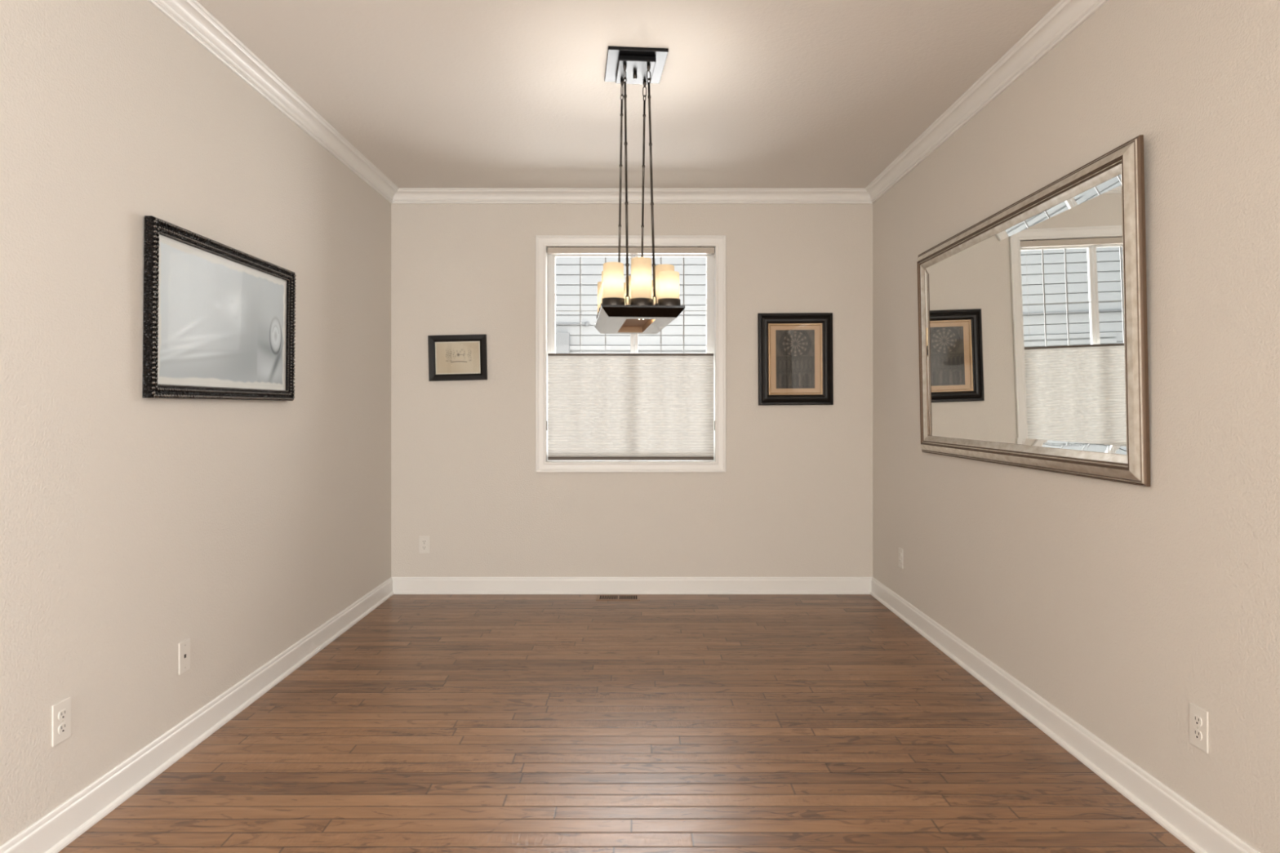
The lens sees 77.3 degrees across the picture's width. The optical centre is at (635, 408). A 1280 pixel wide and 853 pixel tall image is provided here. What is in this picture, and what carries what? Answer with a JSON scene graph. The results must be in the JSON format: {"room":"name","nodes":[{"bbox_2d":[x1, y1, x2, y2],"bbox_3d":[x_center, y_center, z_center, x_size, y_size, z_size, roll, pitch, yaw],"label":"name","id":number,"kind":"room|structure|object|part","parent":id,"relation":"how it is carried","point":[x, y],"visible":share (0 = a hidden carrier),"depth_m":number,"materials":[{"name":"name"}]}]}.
{"room":"dining room","nodes":[
{"label":"dining room","id":0,"kind":"room"},
{"bbox_2d":[0,0,391,845],"bbox_3d":[-1.707,-0.106,0.875,0.140,2.692,8.950,0,0,0],"label":"wall","id":1,"kind":"structure","parent":0,"point":[134,527],"depth_m":2.64,"materials":[{"name":"white paint"}]},
{"bbox_2d":[51,697,71,746],"bbox_3d":[-1.633,0.891,2.275,0.008,0.116,0.072,0,0,0],"label":"electrical outlet","id":2,"kind":"object","parent":1,"relation":"attached to","point":[60,711],"visible":1,"depth_m":2.27,"materials":[{"name":"white plastic"}]},
{"bbox_2d":[57,722,67,733],"bbox_3d":[-1.630,0.910,2.275,0.003,0.026,0.034,0,0,0],"label":"receptacle","id":3,"kind":"object","parent":2,"relation":"attached to","point":[62,726],"depth_m":2.28,"materials":[{"name":"white plastic"}]},
{"bbox_2d":[57,708,67,720],"bbox_3d":[-1.630,0.872,2.275,0.003,0.026,0.034,0,0,0],"label":"receptacle","id":4,"kind":"object","parent":2,"relation":"attached to","point":[62,713],"depth_m":2.28,"materials":[{"name":"white plastic"}]},
{"bbox_2d":[178,637,190,675],"bbox_3d":[-1.633,0.898,2.895,0.006,0.114,0.070,0,0,0],"label":"outlet","id":5,"kind":"object","parent":1,"relation":"attached to","point":[184,646],"visible":1,"depth_m":2.89,"materials":[{"name":"white plastic"}]},
{"bbox_2d":[0,577,393,852],"bbox_3d":[-1.625,1.184,0.875,0.025,0.112,8.950,0,0,0],"label":"baseboard","id":6,"kind":"structure","parent":1,"relation":"attached to","point":[62,825],"depth_m":2.80,"materials":[{"name":"white paint"}]},
{"bbox_2d":[142,215,296,400],"bbox_3d":[-1.614,-0.336,3.205,0.044,0.604,1.105,0,0,0],"label":"framed picture","id":7,"kind":"object","parent":1,"relation":"attached to","point":[219,322],"visible":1,"depth_m":3.06,"materials":[{"name":"black paint"}]},
{"bbox_2d":[157,238,285,387],"bbox_3d":[-1.623,-0.336,3.205,0.001,0.482,0.987,1,0,0],"label":"print","id":8,"kind":"object","parent":7,"relation":"attached to","point":[220,322],"depth_m":3.10},
{"bbox_2d":[147,0,399,204],"bbox_3d":[-1.601,-1.409,0.875,0.072,0.086,8.950,0,0,0],"label":"trim","id":9,"kind":"structure","parent":1,"relation":"attached to","point":[189,15],"depth_m":3.47,"materials":[{"name":"white paint"}]},
{"bbox_2d":[57,594,1195,852],"bbox_3d":[-0.026,1.300,0.875,3.501,0.120,9.230,0,0,0],"label":"floor","id":10,"kind":"structure","parent":0,"point":[433,723],"depth_m":2.91,"materials":[{"name":"brown wood"}]},
{"bbox_2d":[595,595,640,600],"bbox_3d":[-0.115,1.237,5.225,0.288,0.005,0.150,0,0,0],"label":"floor vent","id":11,"kind":"object","parent":10,"relation":"in","point":[599,597],"visible":1,"depth_m":5.22,"materials":[{"name":"brown metal"}]},
{"bbox_2d":[196,0,1060,187],"bbox_3d":[-0.026,-1.512,0.875,3.501,0.120,9.230,0,0,0],"label":"ceiling","id":12,"kind":"structure","parent":0,"point":[432,93],"depth_m":3.54,"materials":[{"name":"white paint"}]},
{"bbox_2d":[594,46,684,333],"bbox_3d":[-0.004,-0.898,3.377,0.314,1.107,0.750,0,0,-5],"label":"chandelier","id":13,"kind":"object","parent":12,"relation":"hanging from","point":[640,304],"visible":1,"depth_m":3.21,"materials":[{"name":"brown metal"}]},
{"bbox_3d":[-0.136,-0.494,3.651,0.080,0.160,0.080,0,0,-5],"label":"lamp shade","id":14,"kind":"part","parent":13,"relation":"part of","materials":[{"name":"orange glass"}]},
{"bbox_3d":[-0.124,-0.479,3.510,0.080,0.131,0.080,0,0,-5],"label":"lamp shade","id":15,"kind":"part","parent":13,"relation":"part of","materials":[{"name":"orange glass"}]},
{"bbox_3d":[-0.112,-0.472,3.368,0.080,0.116,0.080,0,0,-5],"label":"lamp shade","id":16,"kind":"part","parent":13,"relation":"part of","materials":[{"name":"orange glass"}]},
{"bbox_3d":[-0.099,-0.482,3.226,0.080,0.137,0.080,0,0,-5],"label":"lamp shade","id":17,"kind":"part","parent":13,"relation":"part of","materials":[{"name":"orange glass"}]},
{"bbox_3d":[-0.087,-0.485,3.084,0.080,0.143,0.080,0,0,-5],"label":"lamp shade","id":18,"kind":"part","parent":13,"relation":"part of","materials":[{"name":"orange glass"}]},
{"bbox_3d":[-0.070,-0.885,3.555,0.013,0.906,0.192,0,0,-6],"label":"rod","id":19,"kind":"part","parent":13,"relation":"part of","materials":[{"name":"brown metal"}]},
{"bbox_3d":[-0.029,-0.492,3.661,0.080,0.156,0.080,0,0,-5],"label":"lamp shade","id":20,"kind":"part","parent":13,"relation":"part of","materials":[{"name":"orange glass"}]},
{"bbox_3d":[-0.039,-0.885,3.190,0.013,0.906,0.192,0,0,-4],"label":"rod","id":21,"kind":"part","parent":13,"relation":"part of","materials":[{"name":"brown metal"}]},
{"bbox_3d":[-0.004,-0.484,3.377,0.080,0.141,0.080,0,0,-5],"label":"lamp shade","id":22,"kind":"part","parent":13,"relation":"part of","materials":[{"name":"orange glass"}]},
{"bbox_2d":[594,304,684,333],"bbox_3d":[-0.004,-0.365,3.377,0.314,0.041,0.750,0,0,-5],"label":"tray","id":23,"kind":"object","parent":13,"relation":"on","point":[611,318],"depth_m":3.09,"materials":[{"name":"brown metal"}]},
{"bbox_3d":[0.021,-0.496,3.093,0.080,0.164,0.080,0,0,-5],"label":"lamp shade","id":24,"kind":"part","parent":13,"relation":"part of","materials":[{"name":"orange glass"}]},
{"bbox_3d":[0.031,-0.885,3.564,0.013,0.906,0.192,0,0,-4],"label":"rod","id":25,"kind":"part","parent":13,"relation":"part of","materials":[{"name":"brown metal"}]},
{"bbox_3d":[0.063,-0.885,3.199,0.013,0.906,0.192,0,0,-6],"label":"rod","id":26,"kind":"part","parent":13,"relation":"part of","materials":[{"name":"brown metal"}]},
{"bbox_3d":[0.104,-0.474,3.386,0.080,0.121,0.080,0,0,-5],"label":"lamp shade","id":27,"kind":"part","parent":13,"relation":"part of","materials":[{"name":"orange glass"}]},
{"bbox_3d":[0.116,-0.495,3.244,0.080,0.163,0.080,0,0,-5],"label":"lamp shade","id":28,"kind":"part","parent":13,"relation":"part of","materials":[{"name":"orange glass"}]},
{"bbox_3d":[0.128,-0.470,3.103,0.080,0.112,0.080,0,0,-5],"label":"lamp shade","id":29,"kind":"part","parent":13,"relation":"part of","materials":[{"name":"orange glass"}]},
{"bbox_2d":[391,204,872,577],"bbox_3d":[-0.026,-0.106,5.420,3.501,2.692,0.140,0,0,0],"label":"wall","id":30,"kind":"structure","parent":0,"point":[793,496],"depth_m":5.35,"materials":[{"name":"white paint"}]},
{"bbox_2d":[418,536,430,553],"bbox_3d":[-1.414,0.913,5.346,0.072,0.116,0.008,0,0,0],"label":"electrical outlet","id":31,"kind":"object","parent":30,"relation":"attached to","point":[424,541],"visible":1,"depth_m":5.34,"materials":[{"name":"white plastic"}]},
{"bbox_2d":[427,333,487,381],"bbox_3d":[-1.189,-0.336,5.336,0.400,0.320,0.022,-1,0,0],"label":"framed picture","id":32,"kind":"object","parent":30,"relation":"attached to","point":[451,357],"visible":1,"depth_m":5.34,"materials":[{"name":"black wood"}]},
{"bbox_2d":[436,342,479,373],"bbox_3d":[-1.189,-0.336,5.340,0.282,0.199,0.001,-1,0,0],"label":"print","id":33,"kind":"object","parent":32,"relation":"attached to","point":[451,357],"depth_m":5.34},
{"bbox_2d":[535,235,725,472],"bbox_3d":[-0.035,-0.361,5.410,1.269,1.579,0.159,0,0,0],"label":"window","id":34,"kind":"structure","parent":30,"relation":"in","point":[545,264],"depth_m":5.34,"materials":[{"name":"white paint"}]},
{"bbox_3d":[-0.293,-0.361,5.455,0.560,1.387,0.026,0,0,0],"label":"sash rail","id":35,"kind":"part","parent":34,"relation":"part of","materials":[{"name":"white plastic"}]},
{"bbox_2d":[546,246,715,460],"bbox_3d":[-0.035,-0.366,5.377,1.128,1.428,0.042,0,0,0],"label":"cellular shade","id":36,"kind":"object","parent":34,"relation":"attached to","point":[602,406],"visible":1,"depth_m":5.37,"materials":[{"name":"beige fabric"}]},
{"bbox_3d":[-0.035,-0.359,5.378,1.113,0.015,0.028,0,0,0],"label":"rail","id":37,"kind":"part","parent":36,"relation":"part of","materials":[{"name":"brown"}]},
{"bbox_3d":[-0.035,0.337,5.378,1.113,0.022,0.030,0,0,0],"label":"rail","id":38,"kind":"part","parent":36,"relation":"part of","materials":[{"name":"brown"}]},
{"bbox_3d":[-0.035,-1.057,5.378,1.119,0.040,0.040,0,0,0],"label":"head rail","id":39,"kind":"part","parent":36,"relation":"part of","materials":[{"name":"beige plastic"}]},
{"bbox_3d":[0.247,-0.361,5.455,0.513,1.387,0.026,0,0,0],"label":"sash rail","id":40,"kind":"part","parent":34,"relation":"part of","materials":[{"name":"white plastic"}]},
{"bbox_2d":[391,577,871,594],"bbox_3d":[-0.026,1.184,5.338,3.221,0.112,0.025,0,0,0],"label":"baseboard","id":41,"kind":"structure","parent":30,"relation":"attached to","point":[401,585],"depth_m":5.34,"materials":[{"name":"white paint"}]},
{"bbox_2d":[391,187,872,204],"bbox_3d":[-0.026,-1.409,5.314,3.221,0.086,0.072,0,0,0],"label":"trim","id":42,"kind":"structure","parent":30,"relation":"attached to","point":[403,195],"depth_m":5.33,"materials":[{"name":"white paint"}]},
{"bbox_2d":[757,312,833,405],"bbox_3d":[1.064,-0.326,5.332,0.505,0.619,0.030,0,0,0],"label":"framed picture","id":43,"kind":"object","parent":30,"relation":"attached to","point":[795,350],"visible":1,"depth_m":5.34,"materials":[{"name":"black wood"}]},
{"bbox_2d":[775,329,814,388],"bbox_3d":[1.064,-0.326,5.340,0.259,0.391,0.001,0,0,0],"label":"print","id":44,"kind":"object","parent":43,"relation":"attached to","point":[794,348],"depth_m":5.34},
{"bbox_2d":[872,0,1279,852],"bbox_3d":[1.654,-0.106,0.875,0.140,2.692,8.950,0,0,0],"label":"wall","id":45,"kind":"structure","parent":0,"point":[1122,606],"depth_m":2.45,"materials":[{"name":"white paint"}]},
{"bbox_2d":[898,547,902,568],"bbox_3d":[1.580,0.895,4.775,0.008,0.116,0.072,0,0,0],"label":"electrical outlet","id":46,"kind":"object","parent":45,"relation":"attached to","point":[900,550],"visible":1,"depth_m":4.76,"materials":[{"name":"white plastic"}]},
{"bbox_2d":[865,0,1108,204],"bbox_3d":[1.548,-1.409,0.875,0.072,0.086,8.950,0,0,0],"label":"trim","id":47,"kind":"structure","parent":45,"relation":"attached to","point":[1066,15],"depth_m":3.47,"materials":[{"name":"white paint"}]},
{"bbox_2d":[916,134,1151,486],"bbox_3d":[1.551,-0.298,3.418,0.037,1.080,1.925,-1,0,0],"label":"wall mirror","id":48,"kind":"object","parent":45,"relation":"attached to","point":[1033,323],"visible":1,"depth_m":3.02,"materials":[{"name":"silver metal"}]},
{"bbox_2d":[924,174,1126,454],"bbox_3d":[1.560,-0.299,3.418,0.011,0.897,1.742,-1,0,0],"label":"mirror glass","id":49,"kind":"object","parent":48,"relation":"attached to","point":[1024,344],"depth_m":3.12,"materials":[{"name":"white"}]},
{"bbox_2d":[870,577,1260,852],"bbox_3d":[1.571,1.184,0.875,0.025,0.112,8.950,0,0,0],"label":"baseboard","id":50,"kind":"structure","parent":45,"relation":"attached to","point":[1196,829],"depth_m":2.79,"materials":[{"name":"white paint"}]},
{"bbox_2d":[1189,702,1208,753],"bbox_3d":[1.580,0.897,2.247,0.008,0.116,0.072,0,0,0],"label":"electrical outlet","id":51,"kind":"object","parent":45,"relation":"attached to","point":[1198,717],"visible":1,"depth_m":2.24,"materials":[{"name":"white plastic"}]},
{"bbox_2d":[1192,728,1202,740],"bbox_3d":[1.577,0.916,2.247,0.003,0.026,0.034,0,0,0],"label":"receptacle","id":52,"kind":"object","parent":51,"relation":"attached to","point":[1197,732],"depth_m":2.25,"materials":[{"name":"white plastic"}]},
{"bbox_2d":[1192,714,1202,726],"bbox_3d":[1.577,0.877,2.247,0.003,0.026,0.034,0,0,0],"label":"receptacle","id":53,"kind":"object","parent":51,"relation":"attached to","point":[1197,718],"depth_m":2.25,"materials":[{"name":"white plastic"}]},
{"label":"outside","id":54,"kind":"structure","parent":0,"visible":0},
{"bbox_3d":[0.000,1.640,1.500,16.000,0.200,21.000,0,0,0],"label":"ground","id":55,"kind":"structure","parent":54,"visible":0},
{"bbox_2d":[555,257,706,353],"bbox_3d":[0.000,-0.700,8.920,12.000,4.479,0.360,0,0,0],"label":"window pane","id":56,"kind":"structure","parent":55,"relation":"on","point":[567,268],"depth_m":8.88,"materials":[{"name":"grey"}]}
]}

